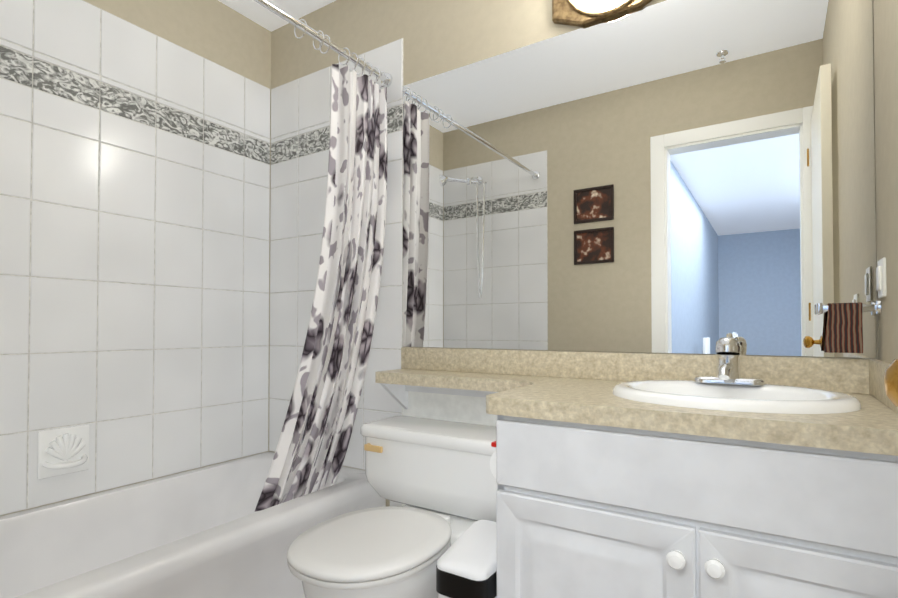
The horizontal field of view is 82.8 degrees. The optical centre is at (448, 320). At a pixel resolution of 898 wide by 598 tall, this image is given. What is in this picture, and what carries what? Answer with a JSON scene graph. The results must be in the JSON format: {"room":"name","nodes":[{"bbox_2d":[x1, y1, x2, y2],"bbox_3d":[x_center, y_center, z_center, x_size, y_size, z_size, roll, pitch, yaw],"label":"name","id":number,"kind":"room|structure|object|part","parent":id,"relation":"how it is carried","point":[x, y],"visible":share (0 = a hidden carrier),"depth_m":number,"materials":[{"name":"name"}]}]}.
{"room":"bathroom","nodes":[
{"label":"bathroom","id":0,"kind":"room"},
{"bbox_2d":[1,0,270,515],"bbox_3d":[-1.344,-0.210,1.866,0.120,2.440,1.790,-1,-1,33],"label":"wall","id":1,"kind":"structure","parent":0,"point":[221,34],"depth_m":2.23,"materials":[{"name":"paint"}]},
{"bbox_2d":[0,0,269,515],"bbox_3d":[-1.291,-0.261,1.833,0.006,1.766,1.538,-1,-1,33],"label":"wall tile","id":2,"kind":"structure","parent":1,"relation":"attached to","point":[134,232],"depth_m":1.93,"materials":[{"name":"tile"}]},
{"bbox_2d":[37,425,89,479],"bbox_3d":[-1.302,0.450,1.740,0.063,0.160,0.150,-1,-1,33],"label":"soap dish","id":3,"kind":"object","parent":2,"relation":"attached to","point":[62,451],"visible":1,"depth_m":1.74,"materials":[{"name":"white ceramic"}]},
{"bbox_2d":[218,0,335,31],"bbox_3d":[-0.332,-1.470,1.236,2.526,0.060,1.790,-1,-1,33],"label":"ceiling","id":4,"kind":"structure","parent":0,"point":[259,14],"depth_m":2.33,"materials":[{"name":"paint"}]},
{"bbox_2d":[269,0,877,506],"bbox_3d":[0.120,-0.209,1.919,2.526,2.440,0.120,-1,-1,33],"label":"wall","id":5,"kind":"structure","parent":0,"point":[439,36],"depth_m":2.00,"materials":[{"name":"paint"}]},
{"bbox_2d":[269,38,402,469],"bbox_3d":[-0.529,-0.254,2.261,0.814,1.766,0.006,-1,-1,33],"label":"wall tile","id":6,"kind":"structure","parent":5,"relation":"attached to","point":[300,121],"depth_m":2.33,"materials":[{"name":"tile"}]},
{"bbox_2d":[253,0,392,511],"bbox_3d":[-0.763,-0.157,1.492,0.292,1.731,1.537,-1,-1,33],"label":"shower curtain","id":7,"kind":"object","parent":6,"relation":"hanging from","point":[313,444],"visible":1,"depth_m":1.93,"materials":[{"name":"white fabric"}]},
{"bbox_3d":[-0.669,-0.995,1.446,0.056,0.056,1.537,-1,-1,33],"label":"curtain rod","id":8,"kind":"part","parent":7,"relation":"part of","materials":[{"name":"silver metal"}]},
{"bbox_2d":[390,501,401,506],"bbox_3d":[-0.213,0.818,2.041,0.064,0.385,0.006,-1,-1,33],"label":"wall tile","id":9,"kind":"structure","parent":5,"relation":"attached to","point":[392,503],"depth_m":2.04,"materials":[{"name":"tile"}]},
{"bbox_2d":[402,391,496,505],"bbox_3d":[0.114,0.620,1.837,0.710,0.780,0.001,-1,-1,33],"label":"wall","id":10,"kind":"structure","parent":5,"relation":"attached to","point":[463,409],"depth_m":1.91,"materials":[{"name":"paint"}]},
{"bbox_2d":[552,0,651,26],"bbox_3d":[0.477,-1.103,1.551,0.380,0.300,0.133,-1,-1,33],"label":"light","id":11,"kind":"object","parent":5,"relation":"attached to","point":[581,13],"visible":1,"depth_m":1.61,"materials":[{"name":"brown metal"}]},
{"bbox_2d":[401,347,866,392],"bbox_3d":[0.428,0.143,1.630,1.458,0.085,0.018,-1,-1,33],"label":"backsplash","id":12,"kind":"structure","parent":5,"relation":"attached to","point":[840,371],"depth_m":1.57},
{"bbox_2d":[403,0,876,357],"bbox_3d":[0.431,-0.425,1.647,1.461,1.047,0.004,-1,-1,33],"label":"mirror","id":13,"kind":"object","parent":5,"relation":"attached to","point":[685,176],"visible":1,"depth_m":1.53,"materials":[{"name":"clear glass"}]},
{"bbox_2d":[816,300,880,352],"bbox_3d":[0.972,0.015,1.242,0.122,0.127,0.037,-1,-1,33],"label":"hanging towel","id":14,"kind":"object","parent":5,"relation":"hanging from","point":[844,330],"visible":0.96,"depth_m":1.23,"materials":[{"name":"brown fabric"}]},
{"bbox_2d":[873,0,897,363],"bbox_3d":[0.648,-0.232,0.516,0.120,2.440,1.670,-1,-1,33],"label":"wall","id":15,"kind":"structure","parent":0,"point":[885,20],"depth_m":1.12,"materials":[{"name":"paint"}]},
{"bbox_2d":[876,257,886,297],"bbox_3d":[0.990,-0.096,1.168,0.011,0.088,0.072,-1,-1,33],"label":"switch plate","id":16,"kind":"object","parent":15,"relation":"attached to","point":[881,287],"visible":1,"depth_m":1.15,"materials":[{"name":"white plastic"}]},
{"bbox_2d":[867,359,897,412],"bbox_3d":[0.885,0.133,1.011,0.018,0.085,0.530,-1,-1,33],"label":"backsplash","id":17,"kind":"structure","parent":15,"relation":"attached to","point":[876,368],"depth_m":1.13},
{"bbox_3d":[-0.332,1.029,1.196,2.526,0.060,1.790,-1,-1,33],"label":"floor","id":18,"kind":"structure","parent":0,"visible":0},
{"bbox_2d":[0,452,385,597],"bbox_3d":[-0.977,0.814,1.614,0.747,0.385,1.544,-1,-1,33],"label":"bathtub","id":19,"kind":"object","parent":18,"relation":"on","point":[206,532],"visible":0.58,"depth_m":1.68,"materials":[{"name":"ceramic"}]},
{"bbox_2d":[287,416,497,597],"bbox_3d":[-0.136,0.683,1.521,0.624,0.643,0.746,-1,-1,33],"label":"toilet","id":20,"kind":"object","parent":18,"relation":"on","point":[437,477],"visible":0.9,"depth_m":1.53,"materials":[{"name":"white ceramic"}]},
{"bbox_3d":[-0.203,0.611,1.418,0.392,0.045,0.499,-1,-1,33],"label":"seat","id":21,"kind":"part","parent":20,"relation":"part of","materials":[{"name":"white plastic"}]},
{"bbox_3d":[-0.262,0.443,1.767,0.083,0.026,0.020,-1,-1,33],"label":"handle","id":22,"kind":"part","parent":20,"relation":"part of","materials":[{"name":"brown metal"}]},
{"bbox_3d":[0.001,0.386,1.738,0.624,0.043,0.240,-1,-1,33],"label":"tank lid","id":23,"kind":"part","parent":20,"relation":"part of","materials":[{"name":"white ceramic"}]},
{"bbox_3d":[0.002,0.524,1.739,0.600,0.229,0.220,-1,-1,33],"label":"tank","id":24,"kind":"part","parent":20,"relation":"part of","materials":[{"name":"white ceramic"}]},
{"bbox_2d":[436,520,496,597],"bbox_3d":[0.080,0.777,1.304,0.143,0.448,0.228,-1,-1,33],"label":"trash bin","id":25,"kind":"object","parent":18,"relation":"on","point":[466,566],"visible":0.73,"depth_m":1.23,"materials":[{"name":"white plastic"}]},
{"bbox_2d":[393,397,897,597],"bbox_3d":[0.276,0.612,1.384,1.454,0.779,0.584,-1,-1,33],"label":"bathroom vanity","id":26,"kind":"object","parent":18,"relation":"on","point":[727,470],"depth_m":0.97,"materials":[{"name":"paint"}]},
{"bbox_2d":[375,369,897,448],"bbox_3d":[0.282,0.202,1.402,1.458,0.040,0.558,-1,-1,33],"label":"countertop","id":27,"kind":"structure","parent":26,"relation":"on","point":[565,396],"depth_m":1.07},
{"bbox_2d":[691,333,766,384],"bbox_3d":[0.681,0.094,1.248,0.156,0.125,0.188,-1,-1,33],"label":"faucet","id":28,"kind":"object","parent":27,"relation":"on","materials":[{"name":"silver metal"}]},
{"bbox_2d":[587,373,882,420],"bbox_3d":[0.628,0.230,1.163,0.490,0.149,0.400,-1,-1,33],"label":"sink","id":29,"kind":"object","parent":27,"relation":"in","point":[797,398],"depth_m":1.15,"materials":[{"name":"white ceramic"}]},
{"bbox_3d":[0.433,0.306,0.996,0.758,0.150,0.019,-1,-1,33],"label":"drawer","id":30,"kind":"part","parent":26,"relation":"part of","materials":[{"name":"paint"}]},
{"bbox_3d":[-0.171,-0.033,0.118,0.660,2.030,0.122,-1,-1,33],"label":"door frame","id":31,"kind":"structure","parent":0,"visible":0},
{"bbox_3d":[0.370,-0.032,0.257,0.035,2.008,0.660,-1,-1,33],"label":"door","id":32,"kind":"structure","parent":31,"relation":"attached to","visible":0},
{"bbox_2d":[884,359,897,406],"bbox_3d":[0.510,0.062,0.475,0.159,0.050,0.050,-1,-1,33],"label":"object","id":33,"kind":"structure","parent":32,"relation":"attached to","point":[891,381],"depth_m":0.51,"materials":[{"name":"gold metal"}]}
]}

